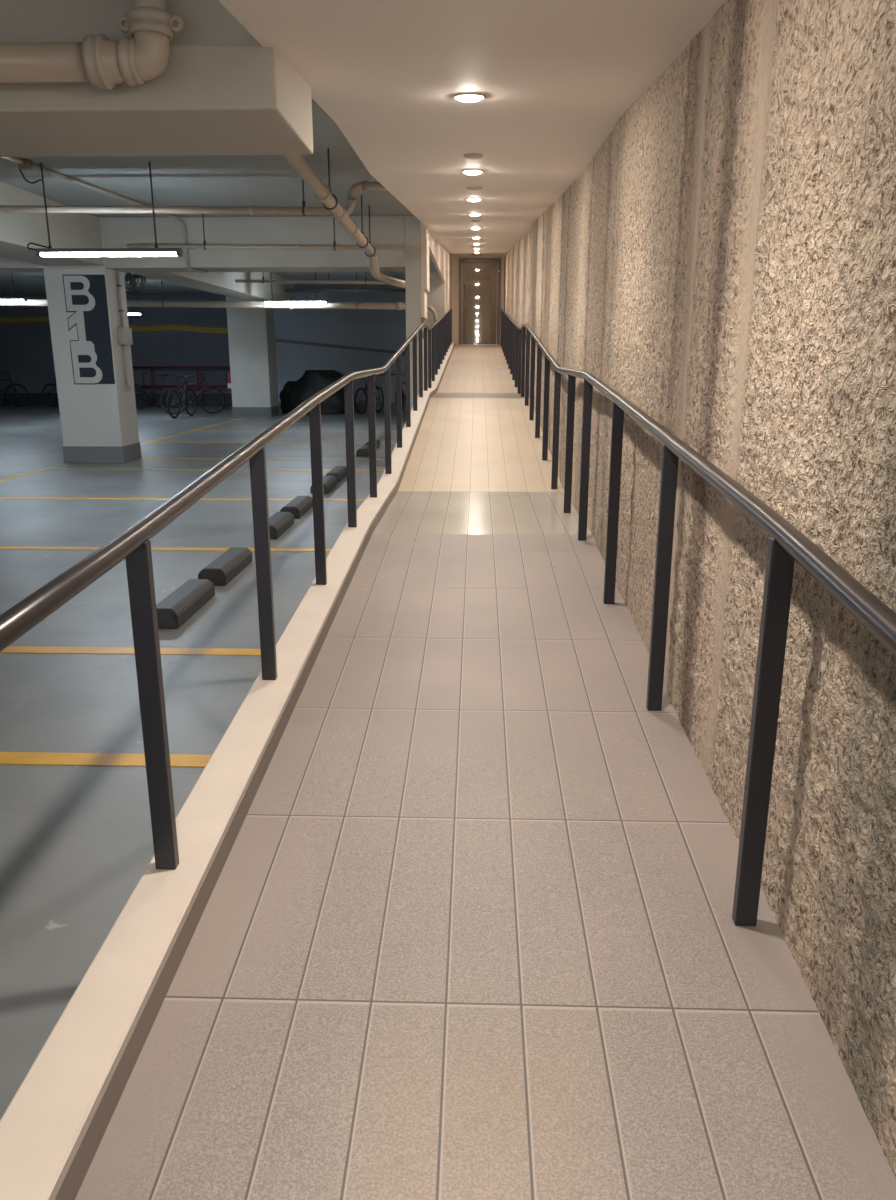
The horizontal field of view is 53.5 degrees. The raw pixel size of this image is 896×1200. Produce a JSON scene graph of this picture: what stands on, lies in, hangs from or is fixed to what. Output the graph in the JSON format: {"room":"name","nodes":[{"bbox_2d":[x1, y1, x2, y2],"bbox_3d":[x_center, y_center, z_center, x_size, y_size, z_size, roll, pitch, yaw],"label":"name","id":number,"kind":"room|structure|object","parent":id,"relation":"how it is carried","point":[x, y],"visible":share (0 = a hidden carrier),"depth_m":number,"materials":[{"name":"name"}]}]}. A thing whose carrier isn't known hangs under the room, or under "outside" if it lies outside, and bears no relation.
{"room":"underground parking garage","nodes":[
{"label":"underground parking garage","id":0,"kind":"room"},
{"bbox_2d":[0,295,231,392],"bbox_3d":[-13.325,-9.171,32.794,15.150,3.900,0.200,0,15,2],"label":"wall","id":1,"kind":"structure","parent":0,"point":[26,351],"depth_m":32.61,"materials":[{"name":"paint"}]},
{"bbox_2d":[0,316,227,333],"bbox_3d":[-13.104,-10.046,32.417,14.600,1.073,0.050,0,15,2],"label":"trim","id":2,"kind":"structure","parent":1,"relation":"attached to","point":[42,318],"depth_m":32.36,"materials":[{"name":"yellow paint"}]},
{"bbox_2d":[0,393,231,405],"bbox_3d":[-13.328,-7.477,33.138,15.150,0.450,0.030,0,15,2],"label":"baseboard","id":3,"kind":"structure","parent":1,"relation":"attached to","point":[35,399],"depth_m":33.08,"materials":[{"name":"paint"}]},
{"bbox_2d":[0,405,405,1118],"bbox_3d":[-10.952,-2.407,15.633,21.085,0.100,36.700,0,15,2],"label":"floor","id":4,"kind":"structure","parent":0,"point":[76,841],"depth_m":5.37,"materials":[{"name":"paint"}]},
{"bbox_2d":[0,372,28,406],"bbox_3d":[-16.234,-7.620,32.175,2.029,1.237,0.752,-1,15,-3],"label":"bicycle","id":5,"kind":"object","parent":4,"relation":"on","point":[8,386],"visible":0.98,"depth_m":32.20,"materials":[{"name":"metal"}]},
{"bbox_2d":[0,469,45,481],"bbox_3d":[-6.724,-0.501,8.460,0.120,0.004,12.140,0,15,2],"label":"parking line","id":6,"kind":"object","parent":4,"relation":"on","point":[31,472],"visible":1,"depth_m":13.59,"materials":[{"name":"yellow paint"}]},
{"bbox_2d":[42,372,58,406],"bbox_3d":[-13.688,-7.571,31.999,2.029,1.237,0.752,2,15,7],"label":"bicycle","id":7,"kind":"object","parent":4,"relation":"on","point":[53,384],"visible":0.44,"depth_m":32.10,"materials":[{"name":"metal"}]},
{"bbox_2d":[44,268,141,462],"bbox_3d":[-6.042,-3.967,15.197,1.044,3.140,0.824,0,15,2],"label":"concrete pillar","id":8,"kind":"structure","parent":4,"relation":"on","point":[98,417],"depth_m":14.85,"materials":[{"name":"paint"}]},
{"bbox_2d":[78,355,89,376],"bbox_3d":[-6.001,-3.891,14.795,0.284,0.359,0.003,0,15,2],"label":"letter","id":9,"kind":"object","parent":8,"relation":"on","point":[84,372],"depth_m":14.81,"materials":[{"name":"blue paint"}]},
{"bbox_2d":[116,271,132,390],"bbox_3d":[-5.478,-4.541,15.057,0.112,1.940,0.370,0,15,2],"label":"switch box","id":10,"kind":"object","parent":8,"relation":"attached to","point":[124,334],"visible":1,"depth_m":14.99,"materials":[{"name":"beige plastic"}]},
{"bbox_2d":[0,752,211,766],"bbox_3d":[-3.853,0.698,4.075,6.055,0.004,0.120,0,15,2],"label":"parking line","id":11,"kind":"object","parent":4,"relation":"on","point":[24,758],"visible":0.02,"depth_m":4.00,"materials":[{"name":"yellow paint"}]},
{"bbox_2d":[0,646,260,655],"bbox_3d":[-3.803,0.297,5.541,6.055,0.004,0.120,0,15,2],"label":"parking line","id":12,"kind":"object","parent":4,"relation":"on","point":[10,649],"visible":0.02,"depth_m":5.48,"materials":[{"name":"yellow paint"}]},
{"bbox_2d":[134,384,145,405],"bbox_3d":[-11.846,-7.503,31.748,2.029,1.237,0.752,-4,16,-13],"label":"bicycle","id":13,"kind":"object","parent":4,"relation":"on","point":[141,387],"visible":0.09,"depth_m":31.99,"materials":[{"name":"metal"}]},
{"bbox_2d":[135,372,182,407],"bbox_3d":[-10.355,-7.429,31.478,1.747,1.237,0.724,-10,18,-33],"label":"bicycle","id":14,"kind":"object","parent":4,"relation":"on","point":[163,375],"visible":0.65,"depth_m":31.38,"materials":[{"name":"black metal"}]},
{"bbox_2d":[0,546,330,551],"bbox_3d":[-3.706,-0.491,8.424,6.055,0.004,0.120,0,15,2],"label":"parking line","id":15,"kind":"object","parent":4,"relation":"on","point":[1,547],"visible":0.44,"depth_m":8.40,"materials":[{"name":"yellow paint"}]},
{"bbox_2d":[132,366,229,405],"bbox_3d":[-9.093,-7.809,32.505,6.450,1.425,0.067,0,15,2],"label":"guard rail","id":16,"kind":"object","parent":4,"relation":"on","point":[150,367],"visible":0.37,"depth_m":32.42,"materials":[{"name":"red metal"}]},
{"bbox_2d":[167,375,196,418],"bbox_3d":[-7.967,-6.098,26.607,0.752,1.237,2.029,2,15,8],"label":"bicycle","id":17,"kind":"object","parent":4,"relation":"on","point":[183,402],"visible":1,"depth_m":26.55,"materials":[{"name":"metal"}]},
{"bbox_2d":[0,497,364,500],"bbox_3d":[-3.608,-1.286,11.335,6.055,0.004,0.120,0,15,2],"label":"parking line","id":18,"kind":"object","parent":4,"relation":"on","point":[0,497],"visible":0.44,"depth_m":11.30,"materials":[{"name":"yellow paint"}]},
{"bbox_2d":[156,579,214,628],"bbox_3d":[-1.893,0.015,6.328,0.220,0.135,0.870,0,15,2],"label":"wheel stop","id":19,"kind":"object","parent":4,"relation":"on","point":[174,610],"visible":0.79,"depth_m":6.17,"materials":[{"name":"concrete"}]},
{"bbox_2d":[159,374,224,414],"bbox_3d":[-8.068,-6.494,28.058,2.029,1.237,0.752,-6,16,-21],"label":"bicycle","id":20,"kind":"object","parent":4,"relation":"on","point":[203,390],"visible":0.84,"depth_m":28.10,"materials":[{"name":"black metal"}]},
{"bbox_2d":[140,417,245,444],"bbox_3d":[-6.288,-4.033,21.384,0.120,0.004,11.050,0,15,2],"label":"parking line","id":21,"kind":"object","parent":4,"relation":"on","point":[242,417],"visible":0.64,"depth_m":21.60,"materials":[{"name":"yellow paint"}]},
{"bbox_2d":[46,469,383,470],"bbox_3d":[-3.509,-2.090,14.276,6.055,0.004,0.120,0,15,2],"label":"parking line","id":22,"kind":"object","parent":4,"relation":"on","point":[46,469],"visible":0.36,"depth_m":14.30,"materials":[{"name":"yellow paint"}]},
{"bbox_2d":[198,547,251,585],"bbox_3d":[-1.855,-0.291,7.446,0.220,0.135,0.870,0,15,2],"label":"wheel stop","id":23,"kind":"object","parent":4,"relation":"on","point":[228,565],"visible":0.92,"depth_m":7.24,"materials":[{"name":"rubber"}]},
{"bbox_2d":[226,296,278,416],"bbox_3d":[-5.952,-7.617,27.109,1.194,3.900,1.124,0,15,2],"label":"concrete pillar","id":24,"kind":"structure","parent":4,"relation":"on","point":[251,331],"depth_m":26.72,"materials":[{"name":"paint"}]},
{"bbox_2d":[226,368,231,390],"bbox_3d":[-6.685,-6.795,27.411,0.320,0.695,0.204,0,15,2],"label":"fire extinguisher","id":25,"kind":"object","parent":24,"relation":"attached to","point":[228,375],"visible":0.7,"depth_m":27.34,"materials":[{"name":"red paint"}]},
{"bbox_2d":[139,458,384,459],"bbox_3d":[-3.457,-2.512,15.818,6.055,0.004,0.120,0,15,2],"label":"parking line","id":26,"kind":"object","parent":4,"relation":"on","point":[139,458],"visible":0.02,"depth_m":15.85,"materials":[{"name":"yellow paint"}]},
{"bbox_2d":[146,442,395,443],"bbox_3d":[-3.357,-3.316,18.759,6.055,0.004,0.120,0,15,2],"label":"parking line","id":27,"kind":"object","parent":4,"relation":"on","point":[146,442],"visible":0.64,"depth_m":18.82,"materials":[{"name":"yellow paint"}]},
{"bbox_2d":[269,512,293,538],"bbox_3d":[-1.794,-0.781,9.239,0.220,0.135,0.870,0,15,2],"label":"wheel stop","id":28,"kind":"object","parent":4,"relation":"on","point":[279,522],"visible":0.7,"depth_m":9.16,"materials":[{"name":"concrete"}]},
{"bbox_2d":[280,496,312,518],"bbox_3d":[-1.757,-1.087,10.357,0.220,0.135,0.870,0,15,2],"label":"wheel stop","id":29,"kind":"object","parent":4,"relation":"on","point":[299,505],"visible":0.83,"depth_m":10.16,"materials":[{"name":"concrete"}]},
{"bbox_2d":[280,370,354,413],"bbox_3d":[-4.211,-6.708,28.617,2.462,1.350,1.587,0,15,2],"label":"car","id":30,"kind":"object","parent":4,"relation":"on","point":[293,394],"visible":0.63,"depth_m":28.04,"materials":[{"name":"black metal"}]},
{"bbox_2d":[310,476,336,493],"bbox_3d":[-1.696,-1.580,12.160,0.220,0.135,0.870,0,15,2],"label":"wheel stop","id":31,"kind":"object","parent":4,"relation":"on","point":[329,482],"visible":0.69,"depth_m":12.06,"materials":[{"name":"rubber"}]},
{"bbox_2d":[325,466,346,481],"bbox_3d":[-1.658,-1.885,13.279,0.220,0.135,0.870,0,15,2],"label":"wheel stop","id":32,"kind":"object","parent":4,"relation":"on","point":[340,472],"visible":0.75,"depth_m":13.04,"materials":[{"name":"rubber"}]},
{"bbox_2d":[321,431,396,431],"bbox_3d":[-3.258,-4.120,21.699,6.055,0.004,0.120,0,15,2],"label":"parking line","id":33,"kind":"object","parent":4,"relation":"on","point":[321,431],"visible":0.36,"depth_m":21.61,"materials":[{"name":"yellow paint"}]},
{"bbox_2d":[356,445,368,456],"bbox_3d":[-1.546,-2.792,16.595,0.220,0.135,0.870,0,15,2],"label":"wheel stop","id":34,"kind":"object","parent":4,"relation":"on","point":[363,451],"visible":0.73,"depth_m":16.19,"materials":[{"name":"rubber"}]},
{"bbox_2d":[354,374,383,414],"bbox_3d":[-2.505,-6.579,28.366,0.752,1.237,2.029,6,16,21],"label":"bicycle","id":35,"kind":"object","parent":4,"relation":"on","point":[377,387],"visible":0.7,"depth_m":28.16,"materials":[{"name":"metal"}]},
{"bbox_2d":[365,439,379,448],"bbox_3d":[-1.508,-3.098,17.714,0.220,0.135,0.870,0,15,2],"label":"wheel stop","id":36,"kind":"object","parent":4,"relation":"on","point":[377,440],"visible":0.32,"depth_m":17.68,"materials":[{"name":"rubber"}]},
{"bbox_2d":[391,374,405,408],"bbox_3d":[-1.393,-6.675,28.717,0.752,1.237,2.029,-6,16,-19],"label":"bicycle","id":37,"kind":"object","parent":4,"relation":"on","point":[403,394],"visible":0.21,"depth_m":28.88,"materials":[{"name":"metal"}]},
{"bbox_2d":[405,216,429,409],"bbox_3d":[-0.499,-4.286,14.922,0.348,3.900,0.800,0,15,2],"label":"column","id":38,"kind":"structure","parent":4,"relation":"on","point":[417,283],"depth_m":14.30,"materials":[{"name":"paint"}]},
{"bbox_2d":[424,272,442,378],"bbox_3d":[-0.473,-7.425,26.407,0.870,3.900,5.600,0,15,2],"label":"column","id":39,"kind":"structure","parent":4,"relation":"on","point":[435,296],"depth_m":23.38,"materials":[{"name":"beige paint"}]},
{"bbox_2d":[427,305,437,322],"bbox_3d":[-0.930,-6.187,23.441,1.366,3.075,0.108,0,15,2],"label":"pipe","id":40,"kind":"object","parent":39,"relation":"attached to","point":[429,308],"visible":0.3,"depth_m":23.03,"materials":[{"name":"beige paint"}]},
{"bbox_2d":[0,98,436,295],"bbox_3d":[-9.995,-6.306,14.535,23.000,0.200,36.700,0,15,2],"label":"ceiling","id":41,"kind":"structure","parent":0,"point":[179,180],"depth_m":11.55,"materials":[{"name":"paint"}]},
{"bbox_2d":[0,273,27,301],"bbox_3d":[-10.792,-7.521,21.024,1.580,0.878,0.100,0,15,2],"label":"light","id":42,"kind":"object","parent":41,"relation":"hanging from","point":[14,298],"visible":0.95,"depth_m":21.06,"materials":[{"name":"grey"}]},
{"bbox_2d":[0,181,103,265],"bbox_3d":[-6.325,-3.372,5.567,0.950,0.730,18.100,0,15,2],"label":"ceiling beam","id":43,"kind":"structure","parent":41,"relation":"attached to","point":[67,230],"depth_m":12.62,"materials":[{"name":"paint"}]},
{"bbox_2d":[19,162,182,256],"bbox_3d":[-4.032,-4.509,10.262,1.831,1.013,0.198,0,15,2],"label":"light","id":44,"kind":"object","parent":41,"relation":"hanging from","point":[48,251],"visible":1,"depth_m":10.38,"materials":[{"name":"grey"}]},
{"bbox_2d":[0,157,207,272],"bbox_3d":[-4.660,-4.850,11.132,0.206,0.814,7.374,2,15,9],"label":"conduit","id":45,"kind":"object","parent":41,"relation":"attached to","point":[23,164],"visible":0.98,"depth_m":11.40,"materials":[{"name":"beige plastic"}]},
{"bbox_2d":[124,272,145,293],"bbox_3d":[-6.661,-6.862,18.604,0.644,0.872,0.345,0,15,2],"label":"ventilation fan","id":46,"kind":"object","parent":41,"relation":"hanging from","point":[131,278],"visible":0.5,"depth_m":18.58,"materials":[{"name":"grey metal"}]},
{"bbox_2d":[128,282,142,314],"bbox_3d":[-9.374,-8.527,24.953,1.550,1.008,0.100,0,15,2],"label":"light","id":47,"kind":"object","parent":41,"relation":"hanging from","point":[137,312],"visible":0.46,"depth_m":25.03,"materials":[{"name":"grey"}]},
{"bbox_2d":[0,0,312,156],"bbox_3d":[-11.263,-2.764,4.194,21.175,1.180,0.850,0,15,2],"label":"ceiling beam","id":48,"kind":"structure","parent":41,"relation":"attached to","point":[219,91],"depth_m":3.62,"materials":[{"name":"paint"}]},
{"bbox_2d":[0,0,183,89],"bbox_3d":[-3.197,-2.563,3.371,4.354,1.133,0.267,0,15,2],"label":"drain pipe","id":49,"kind":"object","parent":48,"relation":"attached to","point":[98,60],"visible":1,"depth_m":3.42,"materials":[{"name":"beige paint"}]},
{"bbox_2d":[82,33,124,89],"bbox_3d":[-1.329,-2.102,3.474,0.130,0.190,0.190,0,15,2],"label":"socket","id":50,"kind":"object","parent":49,"relation":"attached to","point":[102,64],"depth_m":3.41,"materials":[{"name":"beige paint"}]},
{"bbox_2d":[0,179,330,215],"bbox_3d":[-5.205,-4.892,10.715,7.841,0.513,0.115,0,15,2],"label":"pipe","id":51,"kind":"object","parent":41,"relation":"hanging from","point":[251,210],"visible":0.97,"depth_m":10.68,"materials":[{"name":"beige metal"}]},
{"bbox_2d":[0,216,404,272],"bbox_3d":[-11.079,-5.891,14.841,20.822,0.760,0.800,0,15,2],"label":"ceiling beam","id":52,"kind":"structure","parent":41,"relation":"attached to","point":[387,233],"depth_m":14.21,"materials":[{"name":"paint"}]},
{"bbox_2d":[0,272,405,309],"bbox_3d":[-6.644,-7.512,21.353,12.252,1.069,0.191,0,15,2],"label":"pipe","id":53,"kind":"object","parent":41,"relation":"hanging from","point":[357,305],"visible":0.84,"depth_m":21.35,"materials":[{"name":"beige metal"}]},
{"bbox_2d":[129,272,294,300],"bbox_3d":[-5.043,-7.477,20.583,0.700,0.730,11.500,0,15,2],"label":"ceiling beam","id":54,"kind":"structure","parent":41,"relation":"attached to","point":[222,283],"depth_m":19.98,"materials":[{"name":"paint"}]},
{"bbox_2d":[127,214,362,250],"bbox_3d":[-3.048,-5.630,13.552,3.761,0.585,0.088,0,15,2],"label":"pipe","id":55,"kind":"object","parent":41,"relation":"hanging from","point":[204,246],"visible":0.94,"depth_m":13.59,"materials":[{"name":"beige metal"}]},
{"bbox_2d":[262,272,327,303],"bbox_3d":[-3.590,-7.430,20.806,1.550,0.938,0.100,0,15,2],"label":"light","id":56,"kind":"object","parent":41,"relation":"hanging from","point":[271,301],"visible":0.94,"depth_m":20.88,"materials":[{"name":"grey plastic"}]},
{"bbox_2d":[235,272,385,284],"bbox_3d":[-2.598,-7.052,18.905,3.901,0.665,0.099,0,15,2],"label":"pipe","id":57,"kind":"object","parent":41,"relation":"hanging from","point":[263,281],"visible":0.91,"depth_m":18.96,"materials":[{"name":"beige metal"}]},
{"bbox_2d":[282,148,404,288],"bbox_3d":[-0.747,-4.477,10.111,1.207,0.994,11.812,0,15,2],"label":"drain pipe","id":58,"kind":"object","parent":41,"relation":"hanging from","point":[322,192],"visible":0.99,"depth_m":10.44,"materials":[{"name":"beige paint"}]},
{"bbox_2d":[284,273,404,292],"bbox_3d":[-2.435,-8.449,23.703,3.900,0.500,0.122,0,15,2],"label":"pipe","id":59,"kind":"object","parent":41,"relation":"hanging from","point":[328,290],"visible":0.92,"depth_m":23.73,"materials":[{"name":"metal"}]},
{"bbox_2d":[0,342,454,1199],"bbox_3d":[-0.381,-3.078,13.797,0.169,2.284,32.200,0,15,2],"label":"curb","id":60,"kind":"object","parent":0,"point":[43,1122],"depth_m":2.23,"materials":[{"name":"beige paint"}]},
{"bbox_2d":[0,308,451,869],"bbox_3d":[-0.371,-4.024,14.653,0.058,2.979,29.654,0,15,2],"label":"handrail","id":61,"kind":"object","parent":60,"relation":"on","point":[133,545],"visible":1,"depth_m":2.73,"materials":[{"name":"grey metal"}]},
{"bbox_2d":[49,343,454,1199],"bbox_3d":[-0.291,-3.099,13.788,0.009,2.225,32.200,0,15,2],"label":"curb side face","id":62,"kind":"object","parent":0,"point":[70,1181],"depth_m":2.29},
{"bbox_2d":[274,292,405,402],"bbox_3d":[-2.846,-8.752,31.258,5.900,3.900,2.700,0,15,2],"label":"wall","id":63,"kind":"structure","parent":0,"point":[385,329],"depth_m":29.86,"materials":[{"name":"blue paint"}]},
{"bbox_2d":[275,339,404,354],"bbox_3d":[-3.015,-8.463,29.917,5.650,0.650,0.050,0,15,2],"label":"trim","id":64,"kind":"structure","parent":63,"relation":"attached to","point":[276,340],"depth_m":29.89,"materials":[{"name":"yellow paint"}]},
{"bbox_2d":[278,402,405,409],"bbox_3d":[-2.890,-6.631,30.424,5.900,0.250,0.030,0,15,2],"label":"baseboard","id":65,"kind":"structure","parent":63,"relation":"attached to","point":[393,405],"depth_m":30.39,"materials":[{"name":"grey paint"}]},
{"bbox_2d":[423,225,450,314],"bbox_3d":[-0.165,-7.505,21.862,0.070,3.550,14.300,0,15,2],"label":"wall","id":66,"kind":"structure","parent":0,"point":[441,258],"depth_m":22.83,"materials":[{"name":"beige paint"}]},
{"bbox_2d":[219,0,726,254],"bbox_3d":[0.476,-5.586,13.082,1.770,2.523,32.200,0,15,2],"label":"ceiling","id":67,"kind":"structure","parent":0,"point":[556,77],"depth_m":4.18,"materials":[{"name":"paint"}]},
{"bbox_2d":[452,93,486,101],"bbox_3d":[0.110,-2.572,4.552,0.176,0.036,0.176,0,15,2],"label":"recessed light","id":68,"kind":"object","parent":67,"relation":"in","point":[466,97],"visible":1,"depth_m":4.51,"materials":[{"name":"beige"}]},
{"bbox_2d":[461,169,483,174],"bbox_3d":[0.191,-3.336,6.934,0.176,0.030,0.176,0,15,2],"label":"recessed light","id":69,"kind":"object","parent":67,"relation":"in","point":[467,171],"visible":1,"depth_m":6.89,"materials":[{"name":"beige"}]},
{"bbox_2d":[464,153,482,158],"bbox_3d":[0.180,-3.155,6.319,0.140,0.032,0.140,0,15,2],"label":"ceiling fitting","id":70,"kind":"object","parent":67,"relation":"attached to","point":[470,155],"visible":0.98,"depth_m":6.28,"materials":[{"name":"beige plastic"}]},
{"bbox_2d":[466,198,481,201],"bbox_3d":[0.276,-4.225,9.384,0.176,0.035,0.176,0,15,2],"label":"recessed light","id":71,"kind":"object","parent":67,"relation":"in","point":[469,199],"visible":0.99,"depth_m":9.33,"materials":[{"name":"beige"}]},
{"bbox_2d":[467,186,481,189],"bbox_3d":[0.242,-3.766,8.121,0.140,0.032,0.140,0,15,2],"label":"ceiling fitting","id":72,"kind":"object","parent":67,"relation":"attached to","point":[469,187],"visible":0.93,"depth_m":8.09,"materials":[{"name":"beige plastic"}]},
{"bbox_2d":[437,345,516,392],"bbox_3d":[0.821,-6.019,22.598,1.624,1.075,13.600,0,15,2],"label":"floor","id":73,"kind":"structure","parent":0,"point":[470,368],"depth_m":19.91,"materials":[{"name":"tile"}]},
{"bbox_2d":[451,255,504,344],"bbox_3d":[1.011,-9.649,28.757,1.950,2.950,0.200,0,15,2],"label":"wall","id":74,"kind":"structure","parent":0,"point":[454,258],"depth_m":28.57,"materials":[{"name":"beige paint"}]},
{"bbox_2d":[459,258,500,344],"bbox_3d":[1.020,-9.610,28.689,1.333,2.660,0.210,0,15,2],"label":"door","id":75,"kind":"structure","parent":74,"relation":"in","point":[479,278],"depth_m":28.66,"materials":[{"name":"brown wood"}]},
{"bbox_2d":[398,393,563,491],"bbox_3d":[0.466,-2.364,12.277,1.624,0.653,8.250,0,15,2],"label":"floor","id":76,"kind":"structure","parent":0,"point":[461,444],"depth_m":10.25,"materials":[{"name":"beige tile"}]},
{"bbox_2d":[75,491,895,1199],"bbox_3d":[0.163,0.621,3.458,1.624,0.576,10.350,0,15,2],"label":"floor","id":77,"kind":"structure","parent":0,"point":[467,930],"depth_m":2.31,"materials":[{"name":"tile"}]},
{"bbox_2d":[500,308,895,925],"bbox_3d":[1.229,-3.964,14.614,0.058,3.073,29.655,0,15,2],"label":"handrail","id":78,"kind":"object","parent":77,"relation":"on","point":[787,544],"visible":1,"depth_m":2.54,"materials":[{"name":"grey metal"}]},
{"bbox_2d":[504,0,895,1177],"bbox_3d":[1.319,-4.775,14.494,0.054,4.812,29.850,0,15,2],"label":"wall","id":79,"kind":"structure","parent":0,"point":[723,262],"depth_m":2.52,"materials":[{"name":"stone"}]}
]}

